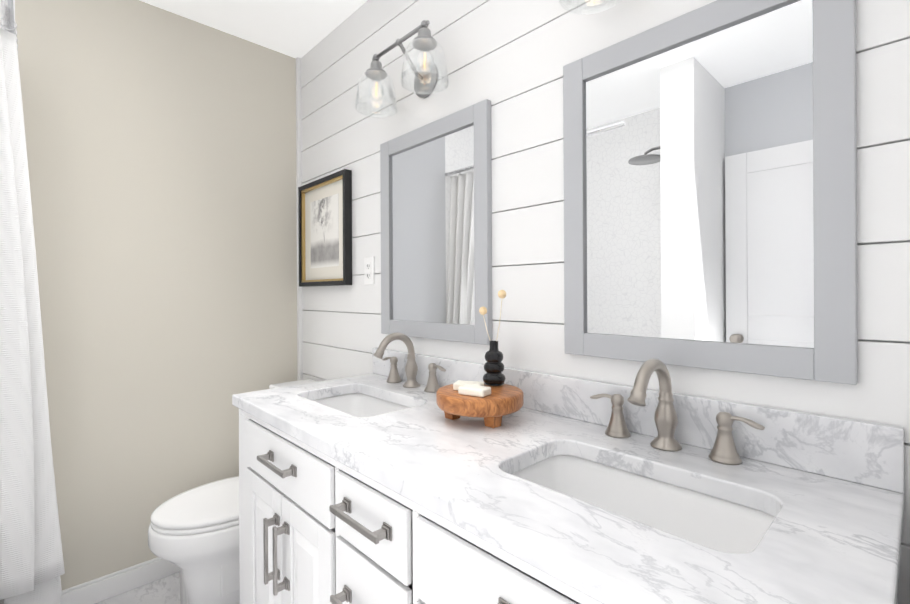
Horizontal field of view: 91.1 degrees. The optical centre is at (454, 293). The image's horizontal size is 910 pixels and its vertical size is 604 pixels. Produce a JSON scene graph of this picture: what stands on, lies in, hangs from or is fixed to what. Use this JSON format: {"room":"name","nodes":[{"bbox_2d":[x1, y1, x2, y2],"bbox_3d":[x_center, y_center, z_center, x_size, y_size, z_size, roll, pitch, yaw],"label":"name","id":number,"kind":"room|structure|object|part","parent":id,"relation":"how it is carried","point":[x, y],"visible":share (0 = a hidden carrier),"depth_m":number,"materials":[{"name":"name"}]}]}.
{"room":"bathroom","nodes":[
{"label":"bathroom","id":0,"kind":"room"},
{"bbox_2d":[95,572,179,603],"bbox_3d":[-0.317,1.245,0.369,2.250,0.080,3.704,0,0,-44],"label":"floor","id":1,"kind":"structure","parent":0,"point":[165,590],"depth_m":1.79,"materials":[{"name":"tile"}]},
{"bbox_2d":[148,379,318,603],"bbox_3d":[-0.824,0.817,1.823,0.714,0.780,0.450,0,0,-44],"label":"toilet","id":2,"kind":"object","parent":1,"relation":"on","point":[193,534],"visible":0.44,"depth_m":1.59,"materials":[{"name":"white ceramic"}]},
{"bbox_3d":[-0.856,1.021,1.791,0.622,0.372,0.392,0,0,-44],"label":"bowl","id":3,"kind":"part","parent":2,"relation":"part of","materials":[{"name":"white ceramic"}]},
{"bbox_3d":[-0.894,0.826,1.756,0.504,0.016,0.380,0,0,-44],"label":"seat","id":4,"kind":"part","parent":2,"relation":"part of","materials":[{"name":"white ceramic"}]},
{"bbox_3d":[-0.894,0.803,1.756,0.505,0.022,0.379,0,0,-44],"label":"lid","id":5,"kind":"part","parent":2,"relation":"part of","materials":[{"name":"white ceramic"}]},
{"bbox_2d":[232,401,619,603],"bbox_3d":[-0.001,0.780,1.064,0.583,0.845,1.486,0,0,-44],"label":"bathroom vanity","id":6,"kind":"object","parent":1,"relation":"on","point":[386,481],"depth_m":0.91,"materials":[{"name":"white wood"}]},
{"bbox_2d":[232,373,903,603],"bbox_3d":[0.005,0.340,1.080,0.551,0.035,1.517,0,0,-44],"label":"countertop","id":7,"kind":"structure","parent":6,"relation":"on","point":[837,540],"depth_m":0.68,"materials":[{"name":"white stone"}]},
{"bbox_2d":[308,385,415,416],"bbox_3d":[-0.296,0.423,1.385,0.306,0.152,0.480,0,0,-44],"label":"sink","id":8,"kind":"object","parent":7,"relation":"in","point":[359,402],"depth_m":1.56,"materials":[{"name":"white ceramic"}]},
{"bbox_2d":[372,333,447,392],"bbox_3d":[-0.196,0.229,1.510,0.184,0.190,0.346,0,0,-44],"label":"faucet","id":9,"kind":"object","parent":7,"relation":"on","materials":[{"name":"silver metal"}]},
{"bbox_2d":[436,384,523,427],"bbox_3d":[0.063,0.285,1.145,0.222,0.074,0.222,0,0,-44],"label":"tray","id":10,"kind":"object","parent":7,"relation":"on","point":[496,405],"visible":0.88,"depth_m":1.06,"materials":[{"name":"brown wood"}]},
{"bbox_2d":[453,380,490,396],"bbox_3d":[0.043,0.238,1.118,0.091,0.019,0.127,0,0,-44],"label":"soap bar","id":11,"kind":"object","parent":10,"relation":"on","point":[474,388],"visible":1,"depth_m":1.08,"materials":[{"name":"white"}]},
{"bbox_2d":[479,290,505,385],"bbox_3d":[0.108,0.119,1.202,0.062,0.256,0.091,0,0,-44],"label":"vase","id":12,"kind":"object","parent":10,"relation":"on","point":[493,375],"visible":1,"depth_m":1.19,"materials":[{"name":"black ceramic"}]},
{"bbox_2d":[504,445,787,560],"bbox_3d":[0.294,0.420,0.767,0.306,0.152,0.481,0,0,-44],"label":"sink","id":13,"kind":"object","parent":7,"relation":"in","point":[737,524],"depth_m":0.84,"materials":[{"name":"white ceramic"}]},
{"bbox_2d":[588,359,767,464],"bbox_3d":[0.397,0.226,0.890,0.184,0.190,0.346,0,0,-44],"label":"faucet","id":14,"kind":"object","parent":7,"relation":"on","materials":[{"name":"silver metal"}]},
{"bbox_2d":[15,0,296,589],"bbox_3d":[-1.180,-0.004,2.042,1.176,2.425,0.100,0,0,-44],"label":"wall","id":15,"kind":"structure","parent":0,"point":[161,149],"depth_m":1.87,"materials":[{"name":"paint"}]},
{"bbox_2d":[0,0,14,603],"bbox_3d":[-1.994,0.001,1.265,1.074,2.425,0.100,0,0,-44],"label":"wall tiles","id":16,"kind":"structure","parent":15,"relation":"attached to","point":[2,601],"depth_m":1.58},
{"bbox_2d":[0,0,64,603],"bbox_3d":[-1.116,0.168,1.165,0.173,1.963,1.256,0,0,-44],"label":"shower curtain","id":17,"kind":"object","parent":15,"relation":"hanging from","point":[32,570],"visible":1,"depth_m":1.37,"materials":[{"name":"white fabric"}]},
{"bbox_3d":[-1.148,-0.794,1.139,0.038,0.040,1.256,0,0,-44],"label":"rod","id":18,"kind":"part","parent":17,"relation":"part of","materials":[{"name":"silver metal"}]},
{"bbox_2d":[59,557,178,603],"bbox_3d":[-1.185,1.163,1.954,1.038,0.092,0.013,0,0,-44],"label":"baseboard","id":19,"kind":"structure","parent":15,"relation":"attached to","point":[99,589],"depth_m":1.79,"materials":[{"name":"white paint"}]},
{"bbox_2d":[140,0,366,57],"bbox_3d":[-0.330,-1.260,0.368,2.250,0.080,3.704,0,0,-44],"label":"ceiling","id":20,"kind":"structure","parent":0,"point":[297,28],"depth_m":1.97,"materials":[{"name":"white paint"}]},
{"bbox_2d":[303,140,909,443],"bbox_3d":[0.452,-0.012,1.109,0.106,2.425,3.704,0,0,-44],"label":"wall","id":21,"kind":"structure","parent":0,"point":[563,262],"depth_m":1.21,"materials":[{"name":"grey"}]},
{"bbox_2d":[296,0,909,603],"bbox_3d":[-0.026,-0.009,1.510,0.032,2.425,2.264,0,0,-44],"label":"boards","id":22,"kind":"object","parent":21,"relation":"attached to","point":[508,58],"visible":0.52,"depth_m":1.26,"materials":[{"name":"white wood"}]},
{"bbox_2d":[298,169,351,286],"bbox_3d":[-0.621,-0.285,2.107,0.035,0.502,0.459,0,0,-44],"label":"picture frame","id":23,"kind":"object","parent":22,"relation":"attached to","point":[325,226],"visible":1,"depth_m":2.08,"materials":[{"name":"black"}]},
{"bbox_2d":[310,193,338,267],"bbox_3d":[-0.619,-0.285,2.109,0.002,0.326,0.275,0,0,-44],"label":"art","id":24,"kind":"object","parent":23,"relation":"attached to","point":[324,209],"depth_m":2.10},
{"bbox_2d":[364,257,373,284],"bbox_3d":[-0.356,-0.092,1.851,0.008,0.114,0.070,0,0,-44],"label":"electrical outlet","id":25,"kind":"object","parent":22,"relation":"attached to","point":[368,270],"visible":1,"depth_m":1.85,"materials":[{"name":"white plastic"}]},
{"bbox_2d":[355,20,448,117],"bbox_3d":[-0.172,-0.757,1.517,0.197,0.198,0.420,0,0,-44],"label":"sconce","id":26,"kind":"object","parent":22,"relation":"attached to","point":[426,79],"visible":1,"depth_m":1.53,"materials":[{"name":"clear glass"}]},
{"bbox_2d":[380,99,491,344],"bbox_3d":[-0.090,-0.214,1.561,0.022,0.745,0.565,0,0,-44],"label":"mirror","id":27,"kind":"object","parent":22,"relation":"attached to","point":[436,227],"visible":0.92,"depth_m":1.52,"materials":[{"name":"grey mirror"}]},
{"bbox_3d":[-0.087,-0.214,1.564,0.010,0.637,0.457,0,0,-44],"label":"glass","id":28,"kind":"part","parent":27,"relation":"part of","materials":[{"name":"white"}]},
{"bbox_2d":[559,0,621,14],"bbox_3d":[0.415,-0.760,0.902,0.197,0.198,0.420,0,0,-44],"label":"sconce","id":29,"kind":"object","parent":22,"relation":"attached to","point":[564,7],"visible":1,"depth_m":1.05,"materials":[{"name":"clear glass"}]},
{"bbox_2d":[563,0,857,384],"bbox_3d":[0.484,-0.217,0.960,0.022,0.745,0.565,0,0,-44],"label":"mirror","id":30,"kind":"object","parent":22,"relation":"attached to","point":[710,184],"visible":0.96,"depth_m":0.90,"materials":[{"name":"grey mirror"}]},
{"bbox_2d":[373,355,903,492],"bbox_3d":[0.197,0.270,1.263,0.020,0.103,1.515,0,0,-44],"label":"backsplash","id":31,"kind":"structure","parent":21,"relation":"attached to","point":[869,453],"depth_m":0.82,"materials":[{"name":"white stone"}]}
]}

